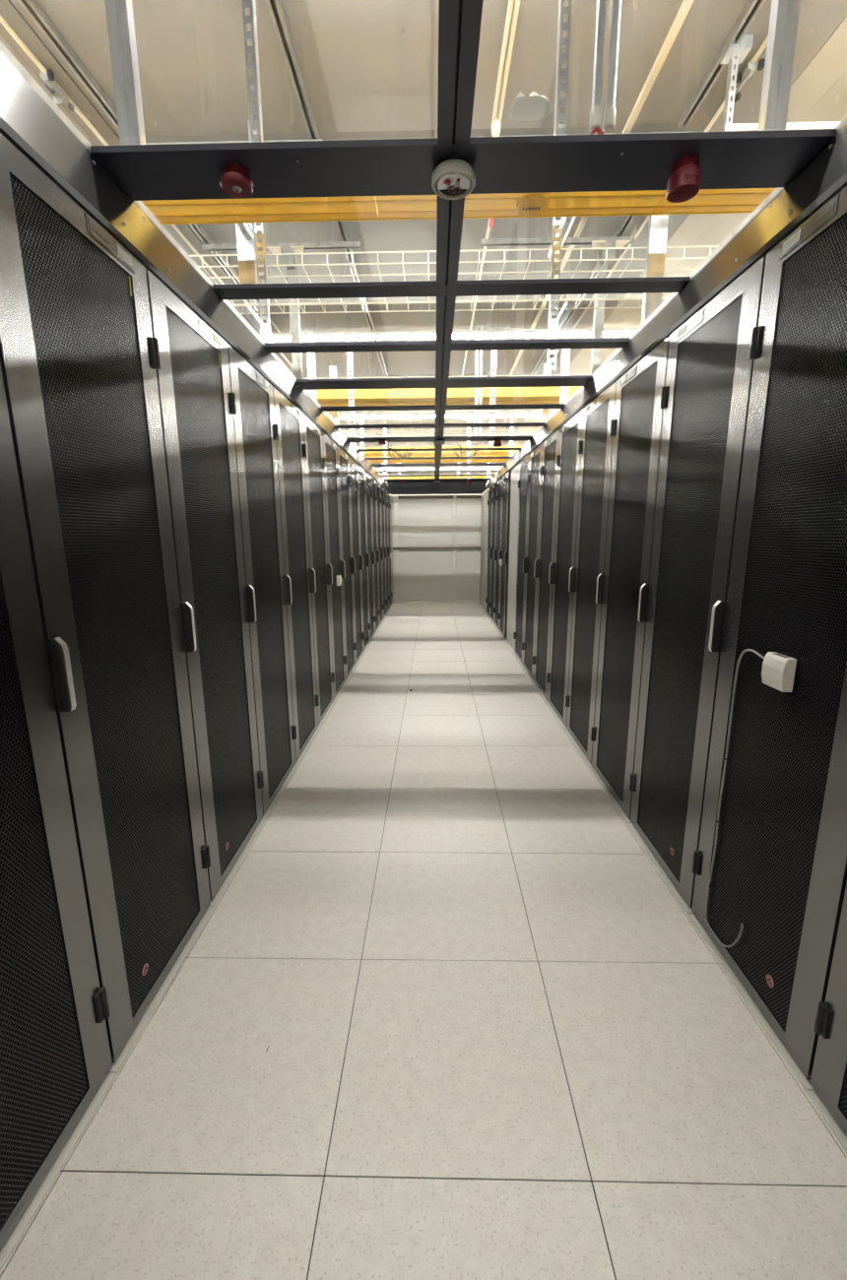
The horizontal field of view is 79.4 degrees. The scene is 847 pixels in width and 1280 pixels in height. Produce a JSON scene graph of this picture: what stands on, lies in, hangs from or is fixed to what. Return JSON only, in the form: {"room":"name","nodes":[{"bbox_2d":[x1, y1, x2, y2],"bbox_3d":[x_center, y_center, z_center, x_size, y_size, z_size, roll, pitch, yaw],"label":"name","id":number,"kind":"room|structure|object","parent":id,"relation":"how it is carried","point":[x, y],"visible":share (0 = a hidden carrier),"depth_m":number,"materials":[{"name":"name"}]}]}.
{"room":"server room","nodes":[
{"label":"server room","id":0,"kind":"room"},
{"bbox_2d":[0,602,846,1279],"bbox_3d":[0.190,-0.329,9.119,14.000,0.200,30.000,0,12,1],"label":"floor","id":1,"kind":"structure","parent":0,"point":[501,1044],"depth_m":1.41,"materials":[{"name":"grey tile"}]},
{"bbox_2d":[0,362,120,1272],"bbox_3d":[-1.365,0.131,0.867,1.078,2.244,0.624,0,12,1],"label":"rack","id":2,"kind":"object","parent":1,"relation":"on","point":[56,1067],"visible":1,"depth_m":1.11,"materials":[{"name":"black metal"}]},
{"bbox_2d":[0,117,215,1067],"bbox_3d":[-1.353,0.005,1.478,1.078,2.244,0.624,0,12,1],"label":"rack","id":3,"kind":"object","parent":1,"relation":"on","point":[80,356],"visible":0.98,"depth_m":1.37,"materials":[{"name":"black metal"}]},
{"bbox_2d":[143,257,266,904],"bbox_3d":[-1.340,-0.121,2.088,1.078,2.244,0.624,0,12,1],"label":"rack","id":4,"kind":"object","parent":1,"relation":"on","point":[197,403],"visible":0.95,"depth_m":2.01,"materials":[{"name":"black metal"}]},
{"bbox_2d":[225,337,298,818],"bbox_3d":[-1.328,-0.246,2.699,1.078,2.244,0.624,0,12,1],"label":"rack","id":5,"kind":"object","parent":1,"relation":"on","point":[256,434],"visible":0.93,"depth_m":2.64,"materials":[{"name":"black metal"}]},
{"bbox_2d":[272,381,319,765],"bbox_3d":[-1.315,-0.372,3.310,1.078,2.244,0.624,0,12,1],"label":"rack","id":6,"kind":"object","parent":1,"relation":"on","point":[290,448],"visible":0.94,"depth_m":3.26,"materials":[{"name":"black metal"}]},
{"bbox_2d":[301,408,335,727],"bbox_3d":[-1.303,-0.497,3.920,1.078,2.244,0.624,0,12,1],"label":"rack","id":7,"kind":"object","parent":1,"relation":"on","point":[314,462],"visible":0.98,"depth_m":3.90,"materials":[{"name":"black metal"}]},
{"bbox_2d":[320,428,347,701],"bbox_3d":[-1.290,-0.623,4.531,1.078,2.244,0.624,0,12,1],"label":"rack","id":8,"kind":"object","parent":1,"relation":"on","point":[332,472],"visible":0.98,"depth_m":4.50,"materials":[{"name":"black metal"}]},
{"bbox_2d":[335,443,357,681],"bbox_3d":[-1.278,-0.749,5.142,1.078,2.244,0.624,0,12,1],"label":"rack","id":9,"kind":"object","parent":1,"relation":"on","point":[343,458],"visible":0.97,"depth_m":5.14,"materials":[{"name":"black metal"}]},
{"bbox_2d":[347,452,364,664],"bbox_3d":[-1.265,-0.874,5.753,1.078,2.244,0.624,0,12,1],"label":"rack","id":10,"kind":"object","parent":1,"relation":"on","point":[352,463],"visible":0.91,"depth_m":5.74,"materials":[{"name":"black metal"}]},
{"bbox_2d":[357,461,370,652],"bbox_3d":[-1.253,-1.000,6.363,1.078,2.244,0.624,0,12,1],"label":"rack","id":11,"kind":"object","parent":1,"relation":"on","point":[360,470],"visible":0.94,"depth_m":6.37,"materials":[{"name":"black metal"}]},
{"bbox_2d":[364,469,376,641],"bbox_3d":[-1.240,-1.125,6.974,1.078,2.244,0.624,0,12,1],"label":"rack","id":12,"kind":"object","parent":1,"relation":"on","point":[368,495],"visible":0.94,"depth_m":6.97,"materials":[{"name":"black metal"}]},
{"bbox_2d":[370,475,380,633],"bbox_3d":[-1.228,-1.251,7.585,1.078,2.244,0.624,0,12,1],"label":"rack","id":13,"kind":"object","parent":1,"relation":"on","point":[372,480],"visible":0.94,"depth_m":7.56,"materials":[{"name":"black metal"}]},
{"bbox_2d":[375,479,383,626],"bbox_3d":[-1.215,-1.377,8.195,1.078,2.244,0.624,0,12,1],"label":"rack","id":14,"kind":"object","parent":1,"relation":"on","point":[378,501],"visible":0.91,"depth_m":8.22,"materials":[{"name":"black metal"}]},
{"bbox_2d":[380,483,386,619],"bbox_3d":[-1.203,-1.502,8.806,1.078,2.244,0.624,0,12,1],"label":"rack","id":15,"kind":"object","parent":1,"relation":"on","point":[384,601],"visible":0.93,"depth_m":8.86,"materials":[{"name":"black metal"}]},
{"bbox_2d":[384,487,389,614],"bbox_3d":[-1.190,-1.628,9.417,1.078,2.244,0.624,0,12,1],"label":"rack","id":16,"kind":"object","parent":1,"relation":"on","point":[385,489],"visible":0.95,"depth_m":9.43,"materials":[{"name":"black metal"}]},
{"bbox_2d":[386,490,392,609],"bbox_3d":[-1.178,-1.753,10.027,1.078,2.244,0.624,0,12,1],"label":"rack","id":17,"kind":"object","parent":1,"relation":"on","point":[388,492],"visible":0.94,"depth_m":10.05,"materials":[{"name":"black metal"}]},
{"bbox_2d":[389,495,392,603],"bbox_3d":[-1.157,-1.853,10.518,1.000,2.240,0.379,0,12,1],"label":"filler panel","id":18,"kind":"object","parent":1,"relation":"on","point":[390,495],"visible":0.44,"depth_m":10.49,"materials":[{"name":"grey paint"}]},
{"bbox_2d":[390,495,481,602],"bbox_3d":[0.319,-1.885,10.690,2.400,2.215,0.110,0,12,1],"label":"wall","id":19,"kind":"structure","parent":1,"relation":"on","point":[436,539],"depth_m":10.66,"materials":[{"name":"white paint"}]},
{"bbox_2d":[479,489,488,611],"bbox_3d":[1.679,-1.757,9.963,1.000,2.240,1.391,0,12,1],"label":"filler panel","id":20,"kind":"object","parent":1,"relation":"on","point":[484,496],"visible":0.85,"depth_m":9.92,"materials":[{"name":"grey paint"}]},
{"bbox_2d":[485,484,492,617],"bbox_3d":[1.669,-1.556,8.977,1.078,2.244,0.624,0,12,1],"label":"rack","id":21,"kind":"object","parent":1,"relation":"on","point":[487,599],"visible":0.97,"depth_m":9.04,"materials":[{"name":"black metal"}]},
{"bbox_2d":[489,479,497,623],"bbox_3d":[1.657,-1.430,8.366,1.078,2.244,0.624,0,12,1],"label":"rack","id":22,"kind":"object","parent":1,"relation":"on","point":[494,484],"visible":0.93,"depth_m":8.38,"materials":[{"name":"black metal"}]},
{"bbox_2d":[493,475,502,630],"bbox_3d":[1.645,-1.304,7.755,1.078,2.244,0.624,0,12,1],"label":"rack","id":23,"kind":"object","parent":1,"relation":"on","point":[498,498],"visible":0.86,"depth_m":7.80,"materials":[{"name":"black metal"}]},
{"bbox_2d":[497,470,511,639],"bbox_3d":[1.632,-1.179,7.145,1.078,2.244,0.624,0,12,1],"label":"rack","id":24,"kind":"object","parent":1,"relation":"on","point":[505,493],"visible":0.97,"depth_m":7.05,"materials":[{"name":"black metal"}]},
{"bbox_2d":[506,459,519,650],"bbox_3d":[1.629,-1.027,6.404,1.054,2.243,0.860,0,12,1],"label":"filler panel","id":25,"kind":"object","parent":1,"relation":"on","point":[515,469],"visible":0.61,"depth_m":6.36,"materials":[{"name":"grey paint"}]},
{"bbox_2d":[512,450,530,664],"bbox_3d":[1.602,-0.877,5.677,1.078,2.244,0.624,0,12,1],"label":"rack","id":26,"kind":"object","parent":1,"relation":"on","point":[523,484],"visible":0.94,"depth_m":5.69,"materials":[{"name":"black metal"}]},
{"bbox_2d":[520,440,543,681],"bbox_3d":[1.590,-0.752,5.067,1.078,2.244,0.624,0,12,1],"label":"rack","id":27,"kind":"object","parent":1,"relation":"on","point":[536,456],"visible":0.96,"depth_m":5.07,"materials":[{"name":"black metal"}]},
{"bbox_2d":[531,425,560,702],"bbox_3d":[1.577,-0.626,4.456,1.078,2.244,0.624,0,12,1],"label":"rack","id":28,"kind":"object","parent":1,"relation":"on","point":[548,472],"visible":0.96,"depth_m":4.45,"materials":[{"name":"black metal"}]},
{"bbox_2d":[545,405,583,728],"bbox_3d":[1.565,-0.500,3.845,1.078,2.244,0.624,0,12,1],"label":"rack","id":29,"kind":"object","parent":1,"relation":"on","point":[570,432],"visible":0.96,"depth_m":3.84,"materials":[{"name":"black metal"}]},
{"bbox_2d":[563,376,617,766],"bbox_3d":[1.552,-0.375,3.235,1.078,2.244,0.624,0,12,1],"label":"rack","id":30,"kind":"object","parent":1,"relation":"on","point":[595,450],"visible":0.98,"depth_m":3.21,"materials":[{"name":"black metal"}]},
{"bbox_2d":[588,328,671,821],"bbox_3d":[1.540,-0.249,2.624,1.078,2.244,0.624,0,12,1],"label":"rack","id":31,"kind":"object","parent":1,"relation":"on","point":[636,425],"visible":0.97,"depth_m":2.58,"materials":[{"name":"black metal"}]},
{"bbox_2d":[625,244,767,911],"bbox_3d":[1.527,-0.124,2.013,1.078,2.244,0.624,0,12,1],"label":"rack","id":32,"kind":"object","parent":1,"relation":"on","point":[705,396],"visible":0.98,"depth_m":1.95,"materials":[{"name":"black metal"}]},
{"bbox_2d":[686,172,846,1084],"bbox_3d":[1.515,0.002,1.403,1.078,2.244,0.624,0,12,1],"label":"rack","id":33,"kind":"object","parent":1,"relation":"on","point":[779,871],"visible":0.94,"depth_m":1.40,"materials":[{"name":"black metal"}]},
{"bbox_2d":[704,648,764,947],"bbox_3d":[1.000,0.530,1.634,0.024,1.022,0.206,0,12,2],"label":"cable","id":34,"kind":"object","parent":33,"relation":"attached to","point":[750,650],"visible":0.98,"depth_m":1.70,"materials":[{"name":"plastic"}]},
{"bbox_2d":[761,651,796,692],"bbox_3d":[0.986,0.087,1.419,0.033,0.093,0.090,0,12,1],"label":"sensor box","id":35,"kind":"object","parent":33,"relation":"attached to","point":[778,670],"visible":1,"depth_m":1.40,"materials":[{"name":"white plastic"}]},
{"bbox_2d":[801,883,846,1152],"bbox_3d":[1.502,0.128,0.792,1.078,2.244,0.624,0,12,1],"label":"rack","id":36,"kind":"object","parent":1,"relation":"on","point":[826,1089],"visible":1,"depth_m":1.24,"materials":[{"name":"black metal"}]},
{"bbox_2d":[0,0,846,474],"bbox_3d":[0.163,-4.540,8.253,14.000,0.200,30.000,0,12,1],"label":"ceiling","id":37,"kind":"structure","parent":0,"point":[368,68],"depth_m":3.18,"materials":[{"name":"concrete"}]},
{"bbox_2d":[16,0,118,128],"bbox_3d":[-2.018,-3.126,2.051,0.060,0.043,2.815,0,12,1],"label":"strut","id":38,"kind":"object","parent":37,"relation":"attached to","point":[33,10],"visible":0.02,"depth_m":2.87,"materials":[{"name":"metal"}]},
{"bbox_2d":[104,0,145,145],"bbox_3d":[-1.214,-2.587,2.019,0.085,1.100,0.053,0,12,1],"label":"support post","id":39,"kind":"object","parent":37,"relation":"hanging from","point":[119,13],"visible":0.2,"depth_m":2.06,"materials":[{"name":"metal"}]},
{"bbox_2d":[0,14,292,367],"bbox_3d":[-2.179,-3.660,4.758,0.109,0.080,8.326,0,12,1],"label":"conduit","id":40,"kind":"object","parent":37,"relation":"attached to","point":[46,75],"visible":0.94,"depth_m":3.09,"materials":[{"name":"silver"}]},
{"bbox_2d":[189,224,280,333],"bbox_3d":[-1.974,-3.808,5.371,0.060,0.043,3.093,0,12,1],"label":"strut","id":41,"kind":"object","parent":37,"relation":"attached to","point":[197,228],"visible":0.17,"depth_m":5.00,"materials":[{"name":"metal"}]},
{"bbox_2d":[241,0,263,142],"bbox_3d":[-0.692,-2.587,2.004,0.042,1.100,0.040,0,12,1],"label":"hanger","id":42,"kind":"object","parent":37,"relation":"hanging from","point":[250,19],"visible":0.89,"depth_m":2.05,"materials":[{"name":"metal"}]},
{"bbox_2d":[247,119,271,343],"bbox_3d":[-1.122,-2.673,3.527,0.060,1.540,0.040,0,12,1],"label":"hanger","id":43,"kind":"object","parent":37,"relation":"hanging from","point":[262,227],"visible":0.44,"depth_m":3.54,"materials":[{"name":"metal"}]},
{"bbox_2d":[306,331,317,401],"bbox_3d":[-1.522,-3.554,6.983,0.100,1.200,0.053,0,12,1],"label":"hanger","id":44,"kind":"object","parent":37,"relation":"hanging from","point":[311,367],"visible":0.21,"depth_m":6.93,"materials":[{"name":"metal"}]},
{"bbox_2d":[265,0,387,377],"bbox_3d":[-0.703,-3.843,5.500,0.060,0.043,9.912,0,12,1],"label":"strut","id":45,"kind":"object","parent":37,"relation":"attached to","point":[275,7],"visible":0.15,"depth_m":3.10,"materials":[{"name":"metal"}]},
{"bbox_2d":[145,138,322,144],"bbox_3d":[-1.319,-3.314,3.517,1.270,0.182,0.110,0,12,1],"label":"strut","id":46,"kind":"object","parent":45,"relation":"attached to","point":[311,139],"visible":0.04,"depth_m":3.48,"materials":[{"name":"metal"}]},
{"bbox_2d":[235,223,257,284],"bbox_3d":[-1.290,-2.952,3.688,0.120,0.805,0.060,0,12,1],"label":"channel","id":47,"kind":"object","parent":46,"relation":"hanging from","point":[246,249],"visible":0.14,"depth_m":3.71,"materials":[{"name":"metal"}]},
{"bbox_2d":[201,241,360,268],"bbox_3d":[-1.309,-3.561,4.722,1.460,0.182,0.110,0,12,1],"label":"strut","id":48,"kind":"object","parent":45,"relation":"attached to","point":[278,247],"visible":0.94,"depth_m":4.69,"materials":[{"name":"metal"}]},
{"bbox_2d":[287,256,303,379],"bbox_3d":[-1.233,-2.898,4.937,0.085,1.415,0.053,0,12,1],"label":"channel","id":49,"kind":"object","parent":48,"relation":"hanging from","point":[294,319],"visible":0.43,"depth_m":4.89,"materials":[{"name":"metal"}]},
{"bbox_2d":[328,365,338,424],"bbox_3d":[-1.454,-3.836,8.353,0.120,1.200,0.053,0,12,1],"label":"hanger","id":50,"kind":"object","parent":37,"relation":"hanging from","point":[333,371],"visible":0.36,"depth_m":8.24,"materials":[{"name":"metal"}]},
{"bbox_2d":[346,330,355,445],"bbox_3d":[-0.991,-3.388,7.002,0.070,1.540,0.040,0,12,1],"label":"hanger","id":51,"kind":"object","parent":37,"relation":"hanging from","point":[352,364],"visible":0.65,"depth_m":6.99,"materials":[{"name":"metal"}]},
{"bbox_2d":[383,422,386,483],"bbox_3d":[-0.891,-4.395,11.899,0.070,1.540,0.040,0,12,1],"label":"hanger","id":52,"kind":"object","parent":37,"relation":"hanging from","point":[383,422],"visible":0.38,"depth_m":11.92,"materials":[{"name":"metal"}]},
{"bbox_2d":[384,444,414,456],"bbox_3d":[-0.530,-4.301,11.731,0.682,0.276,0.813,0,12,1],"label":"bunch","id":53,"kind":"object","parent":52,"relation":"hanging from","point":[397,453],"visible":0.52,"depth_m":11.60,"materials":[{"name":"yellow rubber"}]},
{"bbox_2d":[365,454,508,463],"bbox_3d":[0.279,-5.230,13.877,10.400,0.715,0.525,0,12,1],"label":"duct","id":54,"kind":"object","parent":37,"relation":"hanging from","point":[418,460],"visible":0.19,"depth_m":13.87,"materials":[{"name":"yellow plastic"}]},
{"bbox_2d":[377,466,499,470],"bbox_3d":[0.390,-6.587,19.366,10.400,0.260,0.104,0,12,1],"label":"light line","id":55,"kind":"object","parent":37,"relation":"hanging from","point":[490,467],"visible":0.24,"depth_m":19.35,"materials":[{"name":"white paint"}]},
{"bbox_2d":[384,475,492,479],"bbox_3d":[0.374,-6.188,18.536,10.400,0.715,0.524,0,12,1],"label":"duct","id":56,"kind":"object","parent":37,"relation":"hanging from","point":[476,477],"visible":0.03,"depth_m":18.35,"materials":[{"name":"yellow plastic"}]},
{"bbox_2d":[376,465,501,469],"bbox_3d":[0.306,-5.510,15.225,9.200,0.710,0.511,0,12,1],"label":"basket tray","id":57,"kind":"object","parent":37,"relation":"hanging from","point":[453,466],"visible":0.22,"depth_m":15.39,"materials":[{"name":"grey metal"}]},
{"bbox_2d":[357,446,520,456],"bbox_3d":[0.254,-4.978,12.650,10.400,0.715,0.650,0,12,1],"label":"duct","id":58,"kind":"object","parent":37,"relation":"hanging from","point":[482,452],"visible":0.15,"depth_m":12.52,"materials":[{"name":"yellow plastic"}]},
{"bbox_2d":[343,427,538,437],"bbox_3d":[0.204,-4.482,10.228,9.200,0.710,0.949,0,12,1],"label":"basket tray","id":59,"kind":"object","parent":37,"relation":"hanging from","point":[431,431],"visible":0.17,"depth_m":10.16,"materials":[{"name":"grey metal"}]},
{"bbox_2d":[328,411,555,418],"bbox_3d":[0.213,-4.805,10.700,10.400,0.260,0.104,0,12,1],"label":"light line","id":60,"kind":"object","parent":37,"relation":"hanging from","point":[401,416],"visible":0.23,"depth_m":10.69,"materials":[{"name":"white paint"}]},
{"bbox_2d":[307,385,579,406],"bbox_3d":[0.152,-3.954,7.673,10.400,0.715,0.575,0,12,1],"label":"duct","id":61,"kind":"object","parent":37,"relation":"hanging from","point":[503,395],"visible":0.19,"depth_m":7.49,"materials":[{"name":"yellow plastic"}]},
{"bbox_2d":[303,373,589,379],"bbox_3d":[0.164,-4.323,8.298,12.000,0.235,0.057,0,12,1],"label":"pipe","id":62,"kind":"object","parent":37,"relation":"hanging from","point":[488,374],"visible":0.17,"depth_m":8.29,"materials":[{"name":"beige metal"}]},
{"bbox_2d":[257,315,638,341],"bbox_3d":[0.125,-3.921,6.400,10.400,0.260,0.104,0,12,1],"label":"light line","id":63,"kind":"object","parent":37,"relation":"hanging from","point":[614,332],"visible":0.43,"depth_m":6.39,"materials":[{"name":"white paint"}]},
{"bbox_2d":[338,408,558,424],"bbox_3d":[0.176,-4.199,8.849,9.200,0.710,0.636,0,12,1],"label":"basket tray","id":64,"kind":"object","parent":37,"relation":"hanging from","point":[453,415],"visible":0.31,"depth_m":8.90,"materials":[{"name":"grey metal"}]},
{"bbox_2d":[189,245,718,314],"bbox_3d":[0.079,-3.228,4.129,9.200,0.710,0.836,0,12,1],"label":"basket tray","id":65,"kind":"object","parent":37,"relation":"hanging from","point":[710,246],"visible":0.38,"depth_m":3.94,"materials":[{"name":"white metal"}]},
{"bbox_2d":[233,299,272,338],"bbox_3d":[-1.653,-3.167,5.004,0.092,0.090,0.890,0,12,1],"label":"channel","id":66,"kind":"object","parent":65,"relation":"attached to","point":[253,318],"visible":0.56,"depth_m":4.91,"materials":[{"name":"metal"}]},
{"bbox_2d":[550,294,578,332],"bbox_3d":[1.357,-3.181,4.980,0.092,0.090,0.810,0,12,1],"label":"channel","id":67,"kind":"object","parent":65,"relation":"attached to","point":[572,303],"visible":0.52,"depth_m":4.88,"materials":[{"name":"metal"}]},
{"bbox_2d":[140,188,774,224],"bbox_3d":[0.056,-2.974,2.964,10.400,0.738,0.469,0,12,1],"label":"duct","id":68,"kind":"object","parent":37,"relation":"hanging from","point":[740,200],"visible":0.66,"depth_m":3.15,"materials":[{"name":"yellow plastic"}]},
{"bbox_2d":[234,223,253,240],"bbox_3d":[-1.254,-2.854,3.446,0.080,0.078,0.390,0,12,1],"label":"pipe","id":69,"kind":"object","parent":68,"relation":"attached to","point":[245,229],"visible":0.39,"depth_m":3.55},
{"bbox_2d":[466,415,470,478],"bbox_3d":[1.048,-4.399,11.858,0.070,1.540,0.040,0,12,1],"label":"hanger","id":70,"kind":"object","parent":37,"relation":"hanging from","point":[468,416],"visible":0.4,"depth_m":11.84,"materials":[{"name":"metal"}]},
{"bbox_2d":[452,444,477,456],"bbox_3d":[0.953,-4.314,11.746,0.647,0.276,0.858,2,12,11],"label":"bunch","id":71,"kind":"object","parent":70,"relation":"hanging from","point":[459,445],"visible":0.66,"depth_m":11.58,"materials":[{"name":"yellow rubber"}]},
{"bbox_2d":[461,218,490,376],"bbox_3d":[0.615,-4.019,6.287,0.028,0.028,5.075,0,12,1],"label":"conduit","id":72,"kind":"object","parent":37,"relation":"attached to","point":[488,227],"visible":0.42,"depth_m":5.37,"materials":[{"name":"beige"}]},
{"bbox_2d":[473,324,482,436],"bbox_3d":[0.739,-3.441,6.834,0.104,1.390,0.047,0,12,1],"label":"conduit","id":73,"kind":"object","parent":37,"relation":"hanging from","point":[477,327],"visible":0.64,"depth_m":6.84,"materials":[{"name":"metal"}]},
{"bbox_2d":[489,328,497,450],"bbox_3d":[0.948,-3.392,6.962,0.070,1.540,0.040,0,12,1],"label":"hanger","id":74,"kind":"object","parent":37,"relation":"hanging from","point":[492,339],"visible":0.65,"depth_m":6.95,"materials":[{"name":"metal"}]},
{"bbox_2d":[489,117,501,227],"bbox_3d":[0.482,-3.169,3.464,0.064,0.583,0.144,0,12,1],"label":"tube","id":75,"kind":"object","parent":37,"relation":"hanging from","point":[495,125],"visible":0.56,"depth_m":3.36,"materials":[{"name":"beige plastic"}]},
{"bbox_2d":[492,0,513,121],"bbox_3d":[0.435,-3.132,1.979,0.028,0.028,2.775,0,12,1],"label":"conduit","id":76,"kind":"object","parent":37,"relation":"attached to","point":[510,2],"visible":1,"depth_m":2.89,"materials":[{"name":"beige metal"}]},
{"bbox_2d":[497,0,519,121],"bbox_3d":[0.467,-3.132,1.978,0.028,0.028,2.775,0,12,1],"label":"conduit","id":77,"kind":"object","parent":37,"relation":"attached to","point":[517,2],"visible":1,"depth_m":2.89,"materials":[{"name":"beige metal"}]},
{"bbox_2d":[509,416,513,455],"bbox_3d":[2.015,-4.548,11.710,0.080,1.200,0.053,0,12,1],"label":"hanger","id":78,"kind":"object","parent":37,"relation":"hanging from","point":[511,419],"visible":0.29,"depth_m":11.69,"materials":[{"name":"metal"}]},
{"bbox_2d":[540,362,551,422],"bbox_3d":[1.985,-3.843,8.281,0.120,1.200,0.053,0,12,1],"label":"hanger","id":79,"kind":"object","parent":37,"relation":"hanging from","point":[544,412],"visible":0.29,"depth_m":8.28,"materials":[{"name":"metal"}]},
{"bbox_2d":[546,117,567,371],"bbox_3d":[0.907,-2.677,3.485,0.060,1.540,0.040,0,12,1],"label":"hanger","id":80,"kind":"object","parent":37,"relation":"hanging from","point":[554,223],"visible":0.56,"depth_m":3.52,"materials":[{"name":"metal"}]},
{"bbox_2d":[547,216,575,257],"bbox_3d":[0.988,-2.892,3.561,0.080,0.078,0.720,0,12,1],"label":"light fixture","id":81,"kind":"object","parent":37,"relation":"hanging from","point":[567,222],"visible":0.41,"depth_m":3.56,"materials":[{"name":"white plastic"}]},
{"bbox_2d":[553,0,572,135],"bbox_3d":[0.554,-2.590,1.978,0.042,1.100,0.040,0,12,1],"label":"hanger","id":82,"kind":"object","parent":37,"relation":"hanging from","point":[562,26],"visible":0.88,"depth_m":2.03,"materials":[{"name":"metal"}]},
{"bbox_2d":[559,327,570,403],"bbox_3d":[1.907,-3.561,6.911,0.100,1.200,0.053,0,12,1],"label":"hanger","id":83,"kind":"object","parent":37,"relation":"hanging from","point":[564,361],"visible":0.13,"depth_m":6.87,"materials":[{"name":"metal"}]},
{"bbox_2d":[529,215,635,375],"bbox_3d":[1.804,-4.016,6.263,0.060,0.043,5.075,0,12,1],"label":"strut","id":84,"kind":"object","parent":37,"relation":"attached to","point":[627,220],"visible":0.29,"depth_m":5.40,"materials":[{"name":"metal"}]},
{"bbox_2d":[481,236,634,262],"bbox_3d":[1.220,-3.567,4.669,1.380,0.182,0.110,0,12,1],"label":"strut","id":85,"kind":"object","parent":84,"relation":"attached to","point":[598,241],"visible":0.76,"depth_m":4.64,"materials":[{"name":"metal"}]},
{"bbox_2d":[589,251,607,375],"bbox_3d":[1.666,-2.904,4.876,0.085,1.415,0.053,0,12,1],"label":"channel","id":86,"kind":"object","parent":85,"relation":"hanging from","point":[598,323],"visible":0.43,"depth_m":4.83,"materials":[{"name":"metal"}]},
{"bbox_2d":[499,131,697,136],"bbox_3d":[1.156,-3.321,3.475,1.380,0.182,0.110,0,12,1],"label":"strut","id":87,"kind":"object","parent":37,"relation":"attached to","point":[665,132],"visible":0.03,"depth_m":3.43,"materials":[{"name":"metal"}]},
{"bbox_2d":[640,214,668,323],"bbox_3d":[1.671,-2.729,3.676,0.120,1.275,0.053,0,12,1],"label":"channel","id":88,"kind":"object","parent":87,"relation":"hanging from","point":[657,224],"visible":0.29,"depth_m":3.65,"materials":[{"name":"metal"}]},
{"bbox_2d":[509,0,694,375],"bbox_3d":[1.398,-3.695,4.675,0.040,0.029,8.300,0,12,1],"label":"conduit","id":89,"kind":"object","parent":37,"relation":"attached to","point":[685,6],"visible":0.56,"depth_m":3.12,"materials":[{"name":"beige metal"}]},
{"bbox_2d":[588,0,621,134],"bbox_3d":[0.708,-2.527,1.969,0.156,1.222,0.049,0,12,1],"label":"conduit","id":90,"kind":"object","parent":37,"relation":"hanging from","point":[595,123],"visible":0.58,"depth_m":2.01,"materials":[{"name":"metal"}]},
{"bbox_2d":[552,35,767,358],"bbox_3d":[1.929,-3.597,4.321,0.109,0.080,7.610,0,12,1],"label":"conduit","id":91,"kind":"object","parent":37,"relation":"attached to","point":[753,63],"visible":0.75,"depth_m":3.06,"materials":[{"name":"beige metal"}]},
{"bbox_2d":[677,0,766,128],"bbox_3d":[1.692,-3.138,1.992,0.060,0.043,2.854,0,12,1],"label":"strut","id":92,"kind":"object","parent":37,"relation":"attached to","point":[752,8],"visible":1,"depth_m":2.95,"materials":[{"name":"metal"}]},
{"bbox_2d":[757,0,800,130],"bbox_3d":[1.411,-2.592,1.964,0.085,1.100,0.053,0,12,1],"label":"hanger","id":93,"kind":"object","parent":37,"relation":"hanging from","point":[784,14],"visible":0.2,"depth_m":2.01,"materials":[{"name":"metal"}]},
{"bbox_2d":[719,34,840,131],"bbox_3d":[2.374,-3.129,2.882,1.360,0.430,0.100,0,12,1],"label":"bracket","id":94,"kind":"object","parent":37,"relation":"hanging from","point":[735,54],"visible":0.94,"depth_m":2.90,"materials":[{"name":"metal"}]},
{"bbox_2d":[0,0,846,494],"bbox_3d":[0.160,-1.923,4.509,2.138,0.310,12.148,0,12,1],"label":"aisle roof","id":95,"kind":"structure","parent":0,"point":[800,165],"depth_m":1.59,"materials":[{"name":"grey paint"}]},
{"bbox_2d":[219,164,253,197],"bbox_3d":[-0.571,-1.398,1.557,0.098,0.052,0.092,0,12,1],"label":"fire alarm","id":96,"kind":"object","parent":95,"relation":"attached to","point":[234,181],"visible":1,"depth_m":1.54,"materials":[{"name":"red plastic"}]},
{"bbox_2d":[431,156,475,199],"bbox_3d":[0.091,-1.399,1.548,0.134,0.053,0.134,0,12,1],"label":"smoke detector","id":97,"kind":"object","parent":95,"relation":"attached to","point":[453,178],"visible":1,"depth_m":1.53,"materials":[{"name":"white plastic"}]},
{"bbox_2d":[508,91,553,121],"bbox_3d":[0.286,-1.420,1.351,0.115,0.020,0.080,0,12,1],"label":"plastic film","id":98,"kind":"object","parent":95,"relation":"on","point":[534,106],"visible":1,"depth_m":1.35,"materials":[{"name":"white plastic"}]},
{"bbox_2d":[665,154,700,202],"bbox_3d":[0.784,-1.387,1.536,0.092,0.082,0.093,0,12,1],"label":"fire alarm","id":99,"kind":"object","parent":95,"relation":"attached to","point":[683,182],"visible":1,"depth_m":1.51,"materials":[{"name":"red plastic"}]},
{"bbox_2d":[670,187,695,201],"bbox_3d":[0.785,-1.348,1.545,0.066,0.002,0.066,0,12,1],"label":"grille","id":100,"kind":"object","parent":99,"relation":"attached to","point":[677,194],"depth_m":1.54,"materials":[{"name":"red plastic"}]},
{"bbox_2d":[683,173,698,178],"bbox_3d":[0.783,-1.360,1.496,0.040,0.011,0.002,0,12,1],"label":"print","id":101,"kind":"object","parent":99,"relation":"attached to","point":[685,175],"depth_m":1.50,"materials":[{"name":"red plastic"}]},
{"bbox_2d":[381,473,494,495],"bbox_3d":[0.478,-5.476,23.473,14.000,4.500,0.200,0,12,1],"label":"wall","id":102,"kind":"structure","parent":0,"point":[433,474],"depth_m":23.11,"materials":[{"name":"paint"}]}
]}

